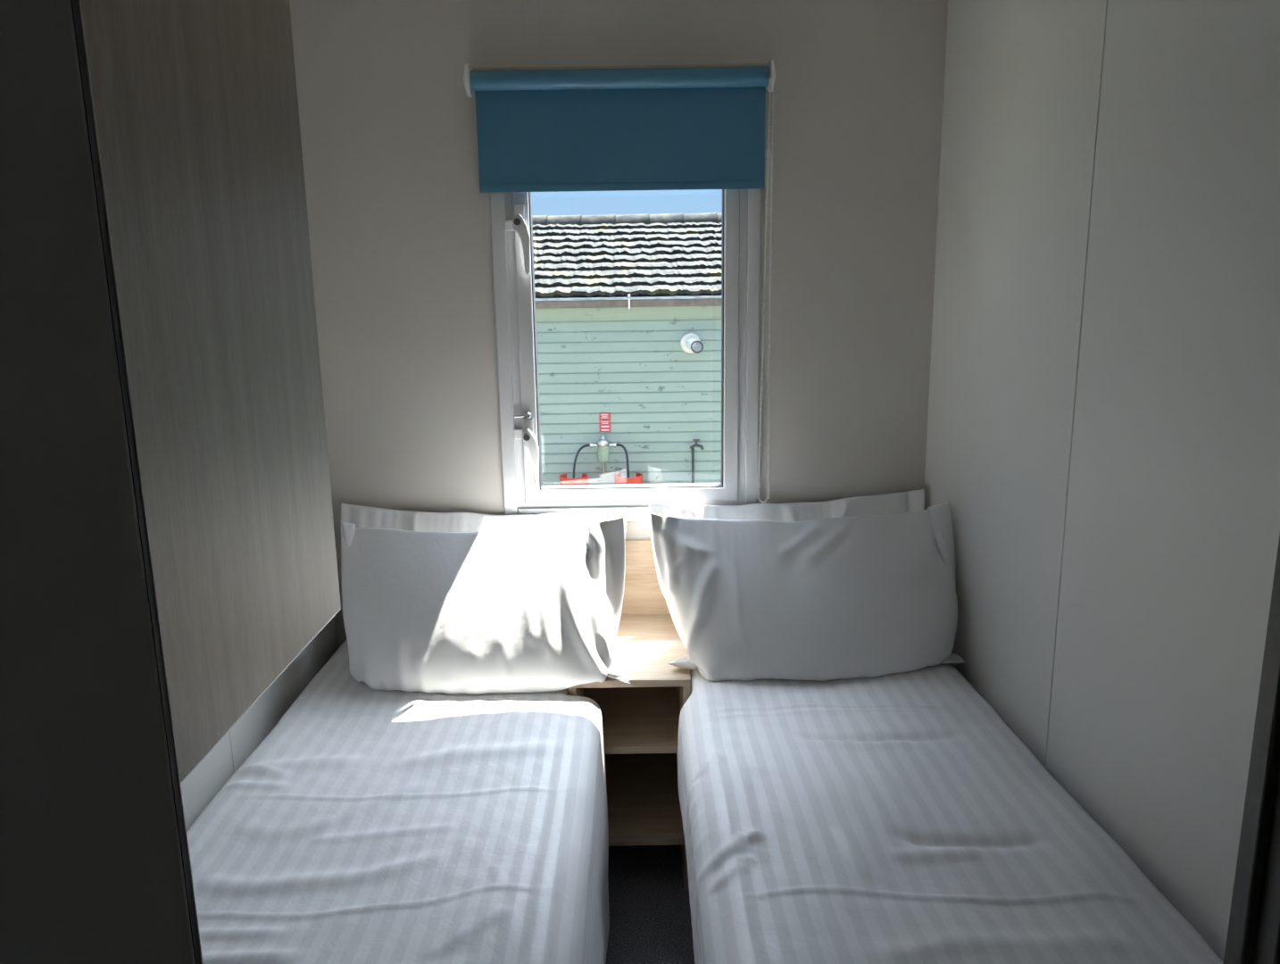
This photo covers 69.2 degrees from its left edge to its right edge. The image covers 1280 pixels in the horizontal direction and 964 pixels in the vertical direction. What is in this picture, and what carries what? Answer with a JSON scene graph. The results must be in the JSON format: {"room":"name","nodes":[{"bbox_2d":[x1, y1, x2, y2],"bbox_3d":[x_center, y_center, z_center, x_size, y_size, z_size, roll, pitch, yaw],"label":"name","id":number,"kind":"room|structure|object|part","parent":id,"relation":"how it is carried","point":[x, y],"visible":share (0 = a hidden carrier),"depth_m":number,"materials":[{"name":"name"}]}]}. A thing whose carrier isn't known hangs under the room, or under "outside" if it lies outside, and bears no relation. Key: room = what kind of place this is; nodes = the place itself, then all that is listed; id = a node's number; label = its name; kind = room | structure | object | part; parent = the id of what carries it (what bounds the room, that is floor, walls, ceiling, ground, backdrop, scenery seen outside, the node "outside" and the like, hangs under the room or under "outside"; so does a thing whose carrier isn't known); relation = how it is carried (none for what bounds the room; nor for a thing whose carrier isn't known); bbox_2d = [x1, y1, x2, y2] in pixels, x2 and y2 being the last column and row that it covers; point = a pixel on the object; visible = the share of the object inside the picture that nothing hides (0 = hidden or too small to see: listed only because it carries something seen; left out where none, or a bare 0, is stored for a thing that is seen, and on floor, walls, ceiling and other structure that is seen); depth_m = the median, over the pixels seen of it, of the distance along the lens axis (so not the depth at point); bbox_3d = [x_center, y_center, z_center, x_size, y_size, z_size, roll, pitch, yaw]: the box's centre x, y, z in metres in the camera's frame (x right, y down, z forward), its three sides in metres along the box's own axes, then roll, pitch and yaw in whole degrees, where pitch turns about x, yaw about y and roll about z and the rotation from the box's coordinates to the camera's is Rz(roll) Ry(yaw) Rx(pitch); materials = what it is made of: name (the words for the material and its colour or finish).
{"room":"caravan bedroom","nodes":[
{"label":"caravan bedroom","id":0,"kind":"room"},
{"bbox_2d":[0,0,195,963],"bbox_3d":[-0.223,0.182,0.561,1.207,2.220,0.034,-1,12,0],"label":"door","id":1,"kind":"structure","parent":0,"point":[91,867],"depth_m":0.52,"materials":[{"name":"laminate"}]},
{"bbox_2d":[70,0,201,963],"bbox_3d":[-0.278,0.264,0.564,0.012,2.060,0.006,-1,12,0],"label":"door edge","id":2,"kind":"structure","parent":1,"relation":"attached to","point":[77,21],"depth_m":0.51,"materials":[{"name":"black rubber"}]},
{"bbox_2d":[78,0,203,963],"bbox_3d":[-0.277,0.264,0.567,0.013,2.060,0.001,-1,12,0],"label":"trim","id":3,"kind":"structure","parent":1,"relation":"attached to","point":[79,1],"depth_m":0.51,"materials":[{"name":"grey"}]},
{"bbox_2d":[180,615,338,831],"bbox_3d":[-0.858,0.133,0.841,0.060,2.220,3.200,-1,12,0],"label":"wall","id":4,"kind":"structure","parent":0,"point":[203,783],"depth_m":1.98,"materials":[{"name":"paint"}]},
{"bbox_2d":[80,0,340,783],"bbox_3d":[-0.670,-0.342,0.952,0.327,1.336,0.946,-1,12,0],"label":"wall panel","id":5,"kind":"object","parent":4,"relation":"attached to","point":[195,102],"visible":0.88,"depth_m":1.11,"materials":[{"name":"grey wood"}]},
{"bbox_2d":[289,0,947,648],"bbox_3d":[-0.043,-0.213,2.438,1.705,2.220,0.060,-1,12,0],"label":"wall","id":6,"kind":"structure","parent":0,"point":[399,219],"depth_m":2.32,"materials":[{"name":"paint"}]},
{"bbox_2d":[490,188,761,521],"bbox_3d":[-0.031,-0.405,2.370,0.670,1.037,0.111,-1,12,0],"label":"window","id":7,"kind":"structure","parent":6,"relation":"in","point":[511,222],"depth_m":2.38,"materials":[{"name":"white plastic"}]},
{"bbox_3d":[-0.299,-0.648,2.291,0.028,0.072,0.023,-1,12,0],"label":"handle","id":8,"kind":"part","parent":7,"relation":"part of","materials":[{"name":"white plastic"}]},
{"bbox_3d":[-0.291,-0.586,2.286,0.040,0.147,0.010,-1,12,0],"label":"lever","id":9,"kind":"part","parent":7,"relation":"part of","materials":[{"name":"white plastic"}]},
{"bbox_3d":[-0.289,-0.126,2.400,0.028,0.072,0.023,-1,12,0],"label":"handle","id":10,"kind":"part","parent":7,"relation":"part of","materials":[{"name":"white plastic"}]},
{"bbox_3d":[-0.281,-0.064,2.396,0.040,0.147,0.010,-1,12,0],"label":"lever","id":11,"kind":"part","parent":7,"relation":"part of","materials":[{"name":"white plastic"}]},
{"bbox_2d":[463,58,776,503],"bbox_3d":[-0.040,-0.467,2.306,0.736,1.071,0.092,-1,12,0],"label":"roller blind","id":12,"kind":"object","parent":7,"relation":"attached to","point":[694,126],"visible":1,"depth_m":2.24,"materials":[{"name":"blue fabric"}]},
{"bbox_3d":[0.311,-0.445,2.286,0.030,1.026,0.018,-1,12,0],"label":"bead chain","id":13,"kind":"part","parent":12,"relation":"part of","materials":[{"name":"white plastic"}]},
{"bbox_2d":[621,539,670,614],"bbox_3d":[-0.001,0.255,2.495,0.400,0.205,0.018,-1,12,0],"label":"headboard panel","id":14,"kind":"object","parent":6,"relation":"attached to","point":[643,594],"visible":0.16,"depth_m":2.49,"materials":[{"name":"brown wood"}]},
{"bbox_2d":[605,844,694,963],"bbox_3d":[-0.018,1.225,1.104,1.705,0.050,3.260,-1,12,0],"label":"floor","id":15,"kind":"structure","parent":0,"point":[651,920],"depth_m":2.14,"materials":[{"name":"grey carpet"}]},
{"bbox_2d":[568,614,690,889],"bbox_3d":[-0.020,0.663,2.360,0.277,0.536,0.445,-1,12,0],"label":"nightstand","id":16,"kind":"object","parent":15,"relation":"on","point":[641,717],"visible":0.49,"depth_m":2.28,"materials":[{"name":"brown wood"}]},
{"bbox_3d":[-0.150,0.673,2.364,0.018,0.519,0.441,-1,12,0],"label":"panel","id":17,"kind":"part","parent":16,"relation":"part of","materials":[{"name":"brown wood"}]},
{"bbox_3d":[-0.022,0.571,2.336,0.240,0.017,0.431,-1,12,0],"label":"shelf","id":18,"kind":"part","parent":16,"relation":"part of","materials":[{"name":"brown wood"}]},
{"bbox_3d":[-0.018,0.799,2.384,0.240,0.017,0.431,-1,12,0],"label":"shelf","id":19,"kind":"part","parent":16,"relation":"part of","materials":[{"name":"brown wood"}]},
{"bbox_3d":[0.109,0.669,2.364,0.018,0.519,0.441,-1,12,0],"label":"panel","id":20,"kind":"part","parent":16,"relation":"part of","materials":[{"name":"brown wood"}]},
{"bbox_3d":[-0.472,0.846,1.694,0.585,0.463,1.775,-1,12,0],"label":"bed","id":21,"kind":"object","parent":15,"relation":"on","visible":0,"materials":[{"name":"white satin stripe cotton"},{"name":"white cotton"}]},
{"bbox_2d":[186,639,609,963],"bbox_3d":[-0.430,0.804,1.658,0.724,0.494,1.800,-1,12,0],"label":"bed cover","id":22,"kind":"object","parent":21,"relation":"on","point":[368,826],"visible":0.76,"depth_m":1.56,"materials":[{"name":"white fabric"}]},
{"bbox_2d":[340,502,626,540],"bbox_3d":[-0.404,0.236,2.375,0.743,0.356,0.227,-1,12,0],"label":"pillow","id":23,"kind":"object","parent":22,"relation":"on","point":[364,517],"visible":0.09,"depth_m":2.42,"materials":[{"name":"white fabric"}]},
{"bbox_2d":[340,516,631,695],"bbox_3d":[-0.366,0.277,2.176,0.698,0.368,0.305,-1,12,0],"label":"pillow","id":24,"kind":"object","parent":22,"relation":"on","point":[493,610],"visible":1,"depth_m":2.13,"materials":[{"name":"white fabric"}]},
{"bbox_2d":[923,0,1279,960],"bbox_3d":[0.787,0.108,0.844,0.060,2.220,3.200,-1,12,0],"label":"wall","id":25,"kind":"structure","parent":0,"point":[1103,434],"depth_m":1.46,"materials":[{"name":"paint"}]},
{"bbox_3d":[0.570,0.177,0.530,0.378,2.220,0.036,-1,12,0],"label":"wall","id":26,"kind":"structure","parent":0,"visible":0},
{"bbox_2d":[1223,533,1279,963],"bbox_3d":[0.371,0.258,0.549,0.022,2.060,0.034,-1,12,0],"label":"trim","id":27,"kind":"structure","parent":26,"relation":"attached to","point":[1253,932],"depth_m":0.54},
{"bbox_3d":[0.453,0.816,1.693,0.587,0.495,1.775,-1,12,0],"label":"bed","id":28,"kind":"object","parent":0,"visible":0},
{"bbox_2d":[677,663,1223,963],"bbox_3d":[0.421,0.762,1.655,0.674,0.541,1.804,-1,12,0],"label":"bed cover","id":29,"kind":"object","parent":28,"relation":"on","point":[898,818],"visible":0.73,"depth_m":1.43,"materials":[{"name":"white fabric"}]},
{"bbox_2d":[648,487,924,597],"bbox_3d":[0.383,0.202,2.367,0.717,0.338,0.241,-1,12,0],"label":"pillow","id":30,"kind":"object","parent":29,"relation":"on","point":[908,502],"visible":0.13,"depth_m":2.41,"materials":[{"name":"white fabric"}]},
{"bbox_2d":[650,500,965,681],"bbox_3d":[0.389,0.245,2.160,0.724,0.364,0.306,-1,12,2],"label":"pillow","id":31,"kind":"object","parent":29,"relation":"on","point":[824,599],"visible":1,"depth_m":2.13,"materials":[{"name":"white fabric"}]},
{"label":"outside","id":32,"kind":"structure","parent":0,"visible":0},
{"bbox_3d":[-0.023,0.018,12.928,28.000,0.100,18.700,-1,12,0],"label":"ground","id":33,"kind":"structure","parent":32,"visible":0},
{"bbox_2d":[559,473,588,485],"bbox_3d":[-0.481,0.571,6.993,0.352,1.262,0.352,-1,12,0],"label":"bottle","id":34,"kind":"object","parent":33,"relation":"on","point":[563,480],"visible":0.1,"depth_m":6.79,"materials":[{"name":"red paint"}]},
{"bbox_2d":[531,211,721,485],"bbox_3d":[0.105,-0.910,8.717,10.870,3.108,3.764,-1,12,0],"label":"neighbouring building","id":35,"kind":"structure","parent":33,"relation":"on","point":[628,306],"depth_m":7.04,"materials":[{"name":"green wood"}]},
{"bbox_2d":[573,434,629,478],"bbox_3d":[-0.290,-0.182,6.970,0.423,0.318,0.276,-1,12,0],"label":"gas regulator","id":36,"kind":"object","parent":35,"relation":"attached to","point":[602,444],"visible":0.94,"depth_m":7.00,"materials":[{"name":"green metal"}]},
{"bbox_2d":[599,412,610,432],"bbox_3d":[-0.265,-0.452,7.051,0.084,0.146,0.007,-1,12,0],"label":"warning sign","id":37,"kind":"object","parent":35,"relation":"attached to","point":[604,418],"visible":1,"depth_m":7.05,"materials":[{"name":"red"}]},
{"bbox_2d":[689,439,704,482],"bbox_3d":[0.442,0.402,7.194,0.110,1.484,0.032,2,12,15],"label":"tap","id":38,"kind":"object","parent":35,"relation":"attached to","point":[695,440],"visible":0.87,"depth_m":7.07,"materials":[{"name":"grey metal"}]},
{"bbox_3d":[0.431,-0.285,7.050,0.110,0.082,0.032,2,12,15],"label":"spout","id":39,"kind":"part","parent":38,"relation":"part of","materials":[{"name":"grey metal"}]},
{"bbox_2d":[692,341,701,351],"bbox_3d":[0.417,-0.987,6.786,0.070,0.070,0.012,-1,12,0],"label":"grille","id":40,"kind":"object","parent":35,"relation":"attached to","point":[696,345],"depth_m":6.79,"materials":[{"name":"grey"}]},
{"bbox_2d":[614,472,642,484],"bbox_3d":[-0.076,0.565,6.994,0.352,1.262,0.352,-1,12,0],"label":"bottle","id":41,"kind":"object","parent":33,"relation":"on","point":[618,479],"visible":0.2,"depth_m":6.79,"materials":[{"name":"red paint"}]}
]}

